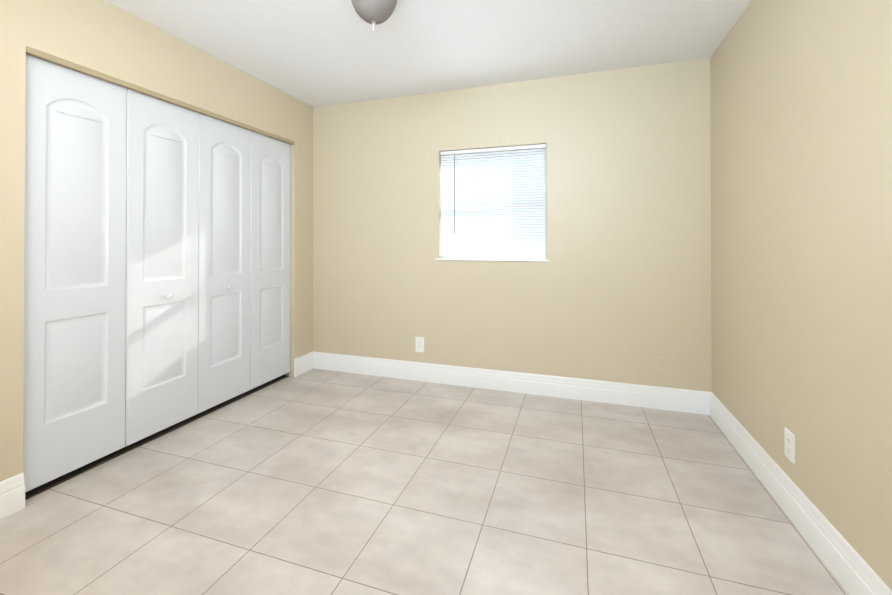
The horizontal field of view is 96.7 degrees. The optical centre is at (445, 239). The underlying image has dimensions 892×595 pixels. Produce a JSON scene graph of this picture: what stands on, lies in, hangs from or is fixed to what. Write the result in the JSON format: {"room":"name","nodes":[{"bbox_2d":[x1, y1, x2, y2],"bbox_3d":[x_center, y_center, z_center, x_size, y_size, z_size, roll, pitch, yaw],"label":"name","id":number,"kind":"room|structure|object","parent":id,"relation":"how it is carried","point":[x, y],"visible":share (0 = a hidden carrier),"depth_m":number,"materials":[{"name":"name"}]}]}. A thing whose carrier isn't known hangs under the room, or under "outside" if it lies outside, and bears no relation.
{"room":"empty bedroom","nodes":[
{"label":"empty bedroom","id":0,"kind":"room"},
{"bbox_2d":[0,0,312,481],"bbox_3d":[-1.874,-0.028,2.026,0.150,2.440,4.092,0,0,18],"label":"wall","id":1,"kind":"structure","parent":0,"point":[106,37],"depth_m":2.08,"materials":[{"name":"paint"}]},
{"bbox_2d":[0,473,24,519],"bbox_3d":[-2.128,1.109,0.975,0.017,0.153,1.649,0,0,18],"label":"baseboard","id":2,"kind":"structure","parent":1,"relation":"attached to","point":[12,495],"depth_m":1.72,"materials":[{"name":"white wood"}]},
{"bbox_2d":[26,46,293,144],"bbox_3d":[-1.617,-0.846,2.627,0.029,0.026,1.782,0,0,18],"label":"trim","id":3,"kind":"structure","parent":1,"relation":"attached to","point":[71,65],"depth_m":2.24,"materials":[{"name":"beige paint"}]},
{"bbox_2d":[294,351,312,376],"bbox_3d":[-1.277,1.125,3.578,0.017,0.153,0.256,0,0,18],"label":"baseboard","id":4,"kind":"structure","parent":1,"relation":"attached to","point":[303,364],"depth_m":3.55,"materials":[{"name":"white wood"}]},
{"bbox_2d":[0,369,847,594],"bbox_3d":[-0.654,1.247,1.619,4.317,0.124,4.092,0,0,18],"label":"floor","id":5,"kind":"structure","parent":0,"point":[318,482],"depth_m":1.76,"materials":[{"name":"tile"}]},
{"bbox_2d":[105,0,751,106],"bbox_3d":[-0.654,-1.311,1.635,4.317,0.120,4.092,0,0,18],"label":"ceiling","id":6,"kind":"structure","parent":0,"point":[314,53],"depth_m":2.46,"materials":[{"name":"white paint"}]},
{"bbox_2d":[351,0,396,30],"bbox_3d":[-0.353,-1.131,1.936,0.260,0.236,0.260,0,0,18],"label":"ceiling light","id":7,"kind":"object","parent":6,"relation":"attached to","point":[374,12],"visible":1,"depth_m":1.90,"materials":[{"name":"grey glass"}]},
{"bbox_2d":[313,58,711,391],"bbox_3d":[0.323,-0.020,3.329,3.217,2.440,0.250,0,0,18],"label":"wall","id":8,"kind":"structure","parent":0,"point":[617,288],"depth_m":3.05,"materials":[{"name":"paint"}]},
{"bbox_2d":[415,337,423,351],"bbox_3d":[-0.224,0.896,3.366,0.078,0.124,0.007,0,0,18],"label":"electrical outlet","id":9,"kind":"object","parent":8,"relation":"attached to","point":[419,344],"visible":1,"depth_m":3.36,"materials":[{"name":"white plastic"}]},
{"bbox_2d":[436,257,549,261],"bbox_3d":[0.391,0.168,3.287,0.920,0.018,0.254,0,0,18],"label":"window sill","id":10,"kind":"structure","parent":8,"relation":"attached to","point":[497,259],"depth_m":3.20,"materials":[{"name":"white wood"}]},
{"bbox_2d":[446,151,546,258],"bbox_3d":[0.422,-0.290,3.384,0.875,0.899,0.051,0,0,18],"label":"window","id":11,"kind":"structure","parent":8,"relation":"in","point":[512,179],"depth_m":3.30,"materials":[{"name":"white glass"}]},
{"bbox_2d":[440,144,545,258],"bbox_3d":[0.366,-0.292,3.214,0.864,0.891,0.041,0,0,18],"label":"window blinds","id":12,"kind":"object","parent":11,"relation":"attached to","point":[465,235],"visible":0.98,"depth_m":3.21,"materials":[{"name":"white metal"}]},
{"bbox_2d":[313,351,710,414],"bbox_3d":[0.281,1.123,3.195,3.217,0.153,0.017,0,0,18],"label":"baseboard","id":13,"kind":"structure","parent":8,"relation":"attached to","point":[673,399],"depth_m":3.08,"materials":[{"name":"white wood"}]},
{"bbox_2d":[710,0,891,589],"bbox_3d":[1.326,-0.035,0.980,0.150,2.440,4.092,0,0,18],"label":"wall","id":14,"kind":"structure","parent":0,"point":[801,206],"depth_m":1.55,"materials":[{"name":"paint"}]},
{"bbox_2d":[784,428,794,463],"bbox_3d":[1.486,0.894,1.716,0.007,0.124,0.078,0,0,18],"label":"electrical outlet","id":15,"kind":"object","parent":14,"relation":"attached to","point":[789,438],"visible":1,"depth_m":1.71,"materials":[{"name":"white plastic"}]},
{"bbox_2d":[710,392,891,594],"bbox_3d":[1.231,1.108,0.951,0.017,0.153,3.692,0,0,18],"label":"baseboard","id":16,"kind":"structure","parent":14,"relation":"attached to","point":[849,568],"depth_m":1.58,"materials":[{"name":"white wood"}]},
{"bbox_3d":[-1.655,-0.849,2.639,0.049,0.021,1.782,0,0,18],"label":"track rail","id":17,"kind":"object","parent":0,"visible":0},
{"bbox_2d":[23,54,126,491],"bbox_3d":[-1.862,0.155,1.998,0.034,1.993,0.442,0,0,18],"label":"bifold door","id":18,"kind":"structure","parent":17,"relation":"hanging from","point":[75,274],"depth_m":1.97,"materials":[{"name":"white wood"}]},
{"bbox_2d":[125,89,198,446],"bbox_3d":[-1.708,0.158,2.416,0.068,1.993,0.442,0,0,18],"label":"bifold door","id":19,"kind":"structure","parent":17,"relation":"hanging from","point":[162,222],"depth_m":2.39,"materials":[{"name":"white wood"}]},
{"bbox_2d":[198,113,250,412],"bbox_3d":[-1.569,0.160,2.839,0.068,1.993,0.442,0,0,18],"label":"bifold door","id":20,"kind":"structure","parent":17,"relation":"hanging from","point":[224,271],"depth_m":2.81,"materials":[{"name":"white wood"}]},
{"bbox_2d":[250,131,290,389],"bbox_3d":[-1.447,0.163,3.268,0.034,1.993,0.442,0,0,18],"label":"bifold door","id":21,"kind":"structure","parent":17,"relation":"hanging from","point":[270,264],"depth_m":3.24,"materials":[{"name":"white wood"}]}
]}

